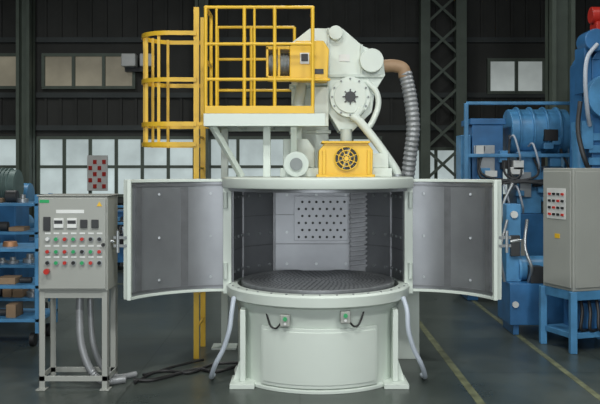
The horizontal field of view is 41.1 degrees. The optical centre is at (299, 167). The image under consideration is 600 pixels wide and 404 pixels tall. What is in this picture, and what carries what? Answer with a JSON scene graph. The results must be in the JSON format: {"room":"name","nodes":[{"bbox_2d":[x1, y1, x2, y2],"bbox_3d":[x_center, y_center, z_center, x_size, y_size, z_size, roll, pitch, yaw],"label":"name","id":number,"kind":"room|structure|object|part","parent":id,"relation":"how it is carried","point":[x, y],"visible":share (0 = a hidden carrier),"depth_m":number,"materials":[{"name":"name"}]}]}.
{"room":"workshop","nodes":[
{"label":"workshop","id":0,"kind":"room"},
{"bbox_2d":[0,263,599,403],"bbox_3d":[2.137,1.649,7.823,22.350,0.102,23.647,0,0,0],"label":"floor","id":1,"kind":"structure","parent":0,"point":[155,333],"depth_m":6.65,"materials":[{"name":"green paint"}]},
{"bbox_2d":[0,168,28,276],"bbox_3d":[-3.775,0.800,9.950,0.650,1.600,0.500,0,0,0],"label":"motor","id":2,"kind":"object","parent":1,"relation":"on","point":[10,179],"visible":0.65,"depth_m":9.77,"materials":[{"name":"blue paint"}]},
{"bbox_3d":[-3.800,0.225,9.935,0.600,0.450,0.470,0,0,0],"label":"motor","id":3,"kind":"part","parent":2,"relation":"part of","materials":[{"name":"green metal"}]},
{"bbox_2d":[16,0,34,236],"bbox_3d":[-5.350,-2.400,15.600,0.420,8.000,0.450,0,0,0],"label":"column","id":4,"kind":"structure","parent":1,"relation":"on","point":[25,9],"depth_m":15.51,"materials":[{"name":"metal"}]},
{"bbox_2d":[0,190,52,307],"bbox_3d":[-3.125,0.920,8.645,0.750,1.359,0.510,0,0,0],"label":"trolley","id":5,"kind":"object","parent":1,"relation":"on","point":[11,198],"visible":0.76,"depth_m":8.47,"materials":[{"name":"blue metal"}]},
{"bbox_2d":[0,238,57,345],"bbox_3d":[-2.765,1.109,7.420,0.870,0.982,0.560,0,0,0],"label":"trolley","id":6,"kind":"object","parent":1,"relation":"on","point":[14,311],"visible":0.78,"depth_m":7.21,"materials":[{"name":"blue metal"}]},
{"bbox_2d":[23,183,34,276],"bbox_3d":[-4.400,0.877,10.791,1.600,1.445,0.819,0,0,0],"label":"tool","id":7,"kind":"object","parent":1,"relation":"on","point":[29,191],"visible":0.1,"depth_m":10.78,"materials":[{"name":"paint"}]},
{"bbox_2d":[35,194,136,390],"bbox_3d":[-1.569,0.899,5.908,0.663,1.408,0.416,0,0,0],"label":"cabinet","id":8,"kind":"object","parent":1,"relation":"on","point":[78,259],"visible":1,"depth_m":5.75,"materials":[{"name":"grey metal"}]},
{"bbox_3d":[-1.635,0.542,5.751,0.480,0.655,0.018,0,0,0],"label":"door panel","id":9,"kind":"part","parent":8,"relation":"part of","materials":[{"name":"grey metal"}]},
{"bbox_2d":[118,205,123,265],"bbox_3d":[-2.400,1.091,12.791,1.600,1.018,0.819,0,0,0],"label":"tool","id":10,"kind":"object","parent":1,"relation":"on","point":[120,211],"visible":0.11,"depth_m":12.50,"materials":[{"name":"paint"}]},
{"bbox_2d":[133,359,237,383],"bbox_3d":[-0.892,1.582,6.231,0.418,0.032,0.941,0,0,43],"label":"power cable","id":11,"kind":"object","parent":1,"relation":"on","point":[144,378],"visible":0.93,"depth_m":6.23,"materials":[{"name":"black rubber"}]},
{"bbox_2d":[195,0,209,178],"bbox_3d":[-1.900,-2.400,15.600,0.420,8.000,0.450,0,0,0],"label":"column","id":12,"kind":"structure","parent":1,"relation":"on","point":[198,3],"depth_m":15.58,"materials":[{"name":"metal"}]},
{"bbox_2d":[111,5,522,394],"bbox_3d":[0.090,0.125,6.425,3.071,2.950,1.750,0,0,0],"label":"machine","id":13,"kind":"object","parent":1,"relation":"on","point":[326,261],"visible":1,"depth_m":6.26,"materials":[{"name":"white paint"}]},
{"bbox_3d":[-0.953,0.525,6.117,0.843,0.880,0.182,0,0,-34],"label":"door frame","id":14,"kind":"part","parent":13,"relation":"part of","materials":[{"name":"white paint"}]},
{"bbox_3d":[-0.323,-0.842,6.770,0.874,0.884,0.929,0,0,0],"label":"platform railing","id":15,"kind":"part","parent":13,"relation":"part of","materials":[{"name":"yellow metal"}]},
{"bbox_3d":[-0.320,-0.460,6.765,0.860,0.060,0.930,0,0,0],"label":"kick plate","id":16,"kind":"part","parent":13,"relation":"part of","materials":[{"name":"yellow paint"}]},
{"bbox_3d":[-0.180,-0.853,6.580,0.190,0.265,0.240,0,0,0],"label":"elevator motor frame","id":17,"kind":"part","parent":13,"relation":"part of","materials":[{"name":"yellow paint"}]},
{"bbox_3d":[-0.170,-0.850,6.580,0.170,0.194,0.194,0,0,0],"label":"elevator motor","id":18,"kind":"part","parent":13,"relation":"part of","materials":[{"name":"silver metal"}]},
{"bbox_3d":[-0.030,-0.030,6.450,0.200,0.200,0.300,0,0,0],"label":"vibrator motor","id":19,"kind":"part","parent":13,"relation":"part of","materials":[{"name":"white paint"}]},
{"bbox_3d":[0.140,1.353,5.737,0.844,0.425,0.177,0,0,0],"label":"access panel","id":20,"kind":"part","parent":13,"relation":"part of","materials":[{"name":"white paint"}]},
{"bbox_3d":[0.180,0.430,6.849,0.460,0.380,0.018,0,0,0],"label":"perforated plate","id":21,"kind":"part","parent":13,"relation":"part of","materials":[{"name":"metal"}]},
{"bbox_3d":[0.607,-0.525,6.695,0.151,0.445,0.158,0,0,0],"label":"feed arm","id":22,"kind":"part","parent":13,"relation":"part of","materials":[{"name":"white paint"}]},
{"bbox_3d":[1.188,0.525,6.114,0.766,0.880,0.182,0,0,38],"label":"door frame","id":23,"kind":"part","parent":13,"relation":"part of","materials":[{"name":"white paint"}]},
{"bbox_2d":[419,0,466,178],"bbox_3d":[2.760,-2.400,15.475,0.880,8.000,0.250,0,0,0],"label":"chords","id":24,"kind":"object","parent":1,"relation":"on","point":[460,6],"visible":0.44,"depth_m":15.35,"materials":[{"name":"paint"}]},
{"bbox_2d":[430,0,455,177],"bbox_3d":[2.750,-2.475,15.420,0.634,7.787,0.090,0,0,0],"label":"lacing","id":25,"kind":"object","parent":24,"relation":"attached to","point":[442,8],"visible":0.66,"depth_m":15.41,"materials":[{"name":"paint"}]},
{"bbox_2d":[456,102,569,300],"bbox_3d":[2.655,0.403,9.891,1.411,2.395,0.819,0,0,0],"label":"machine","id":26,"kind":"object","parent":1,"relation":"on","point":[527,135],"visible":0.56,"depth_m":9.64,"materials":[{"name":"paint"}]},
{"bbox_2d":[498,183,563,334],"bbox_3d":[2.333,0.872,7.842,0.833,1.456,0.517,0,0,0],"label":"blue machine","id":27,"kind":"object","parent":1,"relation":"on","point":[522,276],"visible":0.74,"depth_m":7.68,"materials":[{"name":"blue paint"}]},
{"bbox_3d":[2.375,1.350,7.860,0.750,0.500,0.480,0,0,0],"label":"tank","id":28,"kind":"part","parent":27,"relation":"part of","materials":[{"name":"blue metal"}]},
{"bbox_2d":[545,0,574,165],"bbox_3d":[3.900,-2.400,12.000,0.500,8.000,0.450,0,0,0],"label":"column","id":29,"kind":"structure","parent":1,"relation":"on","point":[559,14],"depth_m":11.98,"materials":[{"name":"metal"}]},
{"bbox_2d":[561,147,569,167],"bbox_3d":[4.117,0.497,10.491,1.434,2.205,0.819,0,0,0],"label":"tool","id":30,"kind":"object","parent":1,"relation":"on","point":[563,164],"visible":0.02,"depth_m":10.30,"materials":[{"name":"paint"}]},
{"bbox_2d":[539,168,599,353],"bbox_3d":[2.590,0.800,7.199,0.712,1.600,0.507,0,0,-19],"label":"enclosure","id":31,"kind":"object","parent":1,"relation":"on","point":[571,196],"visible":1,"depth_m":6.97,"materials":[{"name":"grey metal"}]},
{"bbox_3d":[2.270,0.315,7.093,0.005,0.270,0.260,0,0,-19],"label":"control plate","id":32,"kind":"part","parent":31,"relation":"part of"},
{"bbox_3d":[2.279,0.535,7.096,0.015,1.010,0.380,0,0,-19],"label":"door panel","id":33,"kind":"part","parent":31,"relation":"part of","materials":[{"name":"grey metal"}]},
{"bbox_3d":[2.650,0.535,6.995,0.580,1.010,0.012,0,0,-19],"label":"door","id":34,"kind":"part","parent":31,"relation":"part of","materials":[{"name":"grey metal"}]},
{"bbox_2d":[570,7,599,167],"bbox_3d":[3.447,-0.065,8.738,1.105,3.330,0.925,0,0,0],"label":"machine","id":35,"kind":"object","parent":1,"relation":"on","point":[585,69],"visible":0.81,"depth_m":8.50,"materials":[{"name":"blue paint"}]},
{"bbox_3d":[3.285,-1.565,8.600,0.330,0.330,0.200,0,0,0],"label":"hoist motor","id":36,"kind":"part","parent":35,"relation":"part of","materials":[{"name":"red paint"}]},
{"bbox_2d":[0,0,599,208],"bbox_3d":[0.000,-2.400,16.100,18.000,8.000,0.200,0,0,0],"label":"wall","id":37,"kind":"structure","parent":0,"point":[181,57],"depth_m":16.00,"materials":[{"name":"black metal"}]},
{"bbox_2d":[0,53,15,88],"bbox_3d":[-7.050,-1.925,15.915,3.160,0.710,0.090,0,0,0],"label":"frame","id":38,"kind":"object","parent":37,"relation":"attached to","point":[1,54],"visible":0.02,"depth_m":15.88,"materials":[{"name":"paint"}]},
{"bbox_2d":[0,136,15,167],"bbox_3d":[-7.100,-0.025,15.915,3.060,1.210,0.090,0,0,0],"label":"frame","id":39,"kind":"object","parent":37,"relation":"attached to","point":[1,137],"visible":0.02,"depth_m":15.88,"materials":[{"name":"paint"}]},
{"bbox_2d":[0,57,15,85],"bbox_3d":[-7.050,-1.925,15.950,3.100,0.650,0.040,0,0,0],"label":"pane","id":40,"kind":"object","parent":37,"relation":"attached to","point":[7,64],"visible":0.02,"depth_m":15.93,"materials":[{"name":"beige glass"}]},
{"bbox_2d":[0,139,15,169],"bbox_3d":[-7.100,-0.025,15.950,3.000,1.150,0.040,0,0,0],"label":"pane","id":41,"kind":"object","parent":37,"relation":"attached to","point":[7,146],"visible":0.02,"depth_m":15.93,"materials":[{"name":"white glass"}]},
{"bbox_2d":[41,53,135,88],"bbox_3d":[-4.200,-1.925,15.915,1.860,0.710,0.090,0,0,0],"label":"frame","id":42,"kind":"object","parent":37,"relation":"attached to","point":[73,55],"visible":0.87,"depth_m":15.88,"materials":[{"name":"paint"}]},
{"bbox_2d":[45,57,131,85],"bbox_3d":[-4.200,-1.925,15.950,1.800,0.650,0.040,0,0,0],"label":"pane","id":43,"kind":"object","parent":37,"relation":"attached to","point":[58,70],"visible":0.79,"depth_m":15.93,"materials":[{"name":"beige glass"}]},
{"bbox_2d":[87,155,107,190],"bbox_3d":[-4.000,0.100,15.803,0.400,0.700,0.075,0,0,0],"label":"notice board","id":44,"kind":"object","parent":37,"relation":"attached to","point":[97,165],"visible":1,"depth_m":15.78,"materials":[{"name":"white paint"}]},
{"bbox_2d":[36,136,193,196],"bbox_3d":[-3.650,-0.025,15.915,3.160,1.210,0.090,0,0,0],"label":"frame","id":45,"kind":"object","parent":37,"relation":"attached to","point":[63,166],"visible":0.53,"depth_m":15.88,"materials":[{"name":"paint"}]},
{"bbox_2d":[40,139,192,193],"bbox_3d":[-3.650,-0.025,15.950,3.100,1.150,0.040,0,0,0],"label":"pane","id":46,"kind":"object","parent":37,"relation":"attached to","point":[129,150],"visible":0.43,"depth_m":15.93,"materials":[{"name":"white glass"}]},
{"bbox_2d":[121,53,154,72],"bbox_3d":[-3.170,-2.065,15.750,0.620,0.330,0.400,0,0,0],"label":"floodlight","id":47,"kind":"object","parent":37,"relation":"attached to","point":[129,61],"visible":0.82,"depth_m":15.55,"materials":[{"name":"metal"}]},
{"bbox_2d":[0,37,577,202],"bbox_3d":[0.000,-0.950,15.950,18.000,3.300,0.100,0,0,0],"label":"horizontal wall beams","id":48,"kind":"structure","parent":37,"relation":"attached to","point":[2,39],"depth_m":15.90,"materials":[{"name":"black metal"}]},
{"bbox_2d":[0,0,587,208],"bbox_3d":[0.025,-2.400,15.975,18.050,8.000,0.050,0,0,0],"label":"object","id":49,"kind":"structure","parent":37,"relation":"attached to","point":[45,1],"depth_m":15.95,"materials":[{"name":"black metal"}]},
{"bbox_2d":[211,139,378,178],"bbox_3d":[-0.100,-0.025,15.950,3.400,1.150,0.040,0,0,0],"label":"pane","id":50,"kind":"object","parent":37,"relation":"attached to","point":[251,150],"visible":0.14,"depth_m":15.93,"materials":[{"name":"white glass"}]},
{"bbox_2d":[210,136,381,178],"bbox_3d":[-0.100,-0.025,15.915,3.460,1.210,0.090,0,0,0],"label":"frame","id":51,"kind":"object","parent":37,"relation":"attached to","point":[237,138],"visible":0.14,"depth_m":15.88,"materials":[{"name":"paint"}]},
{"bbox_2d":[414,150,506,193],"bbox_3d":[3.450,0.085,15.950,2.500,0.930,0.040,0,0,0],"label":"pane","id":52,"kind":"object","parent":37,"relation":"attached to","point":[443,155],"visible":0.02,"depth_m":15.93,"materials":[{"name":"white glass"}]},
{"bbox_2d":[418,147,504,196],"bbox_3d":[3.450,0.085,15.915,2.560,0.990,0.090,0,0,0],"label":"frame","id":53,"kind":"object","parent":37,"relation":"attached to","point":[435,149],"visible":0.06,"depth_m":15.88,"materials":[{"name":"paint"}]},
{"bbox_2d":[486,58,544,93],"bbox_3d":[4.300,-1.825,15.915,1.160,0.710,0.090,0,0,0],"label":"frame","id":54,"kind":"object","parent":37,"relation":"attached to","point":[489,60],"visible":0.87,"depth_m":15.88,"materials":[{"name":"paint"}]},
{"bbox_2d":[491,62,541,90],"bbox_3d":[4.300,-1.825,15.950,1.100,0.650,0.040,0,0,0],"label":"pane","id":55,"kind":"object","parent":37,"relation":"attached to","point":[502,73],"visible":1,"depth_m":15.93,"materials":[{"name":"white glass"}]}
]}

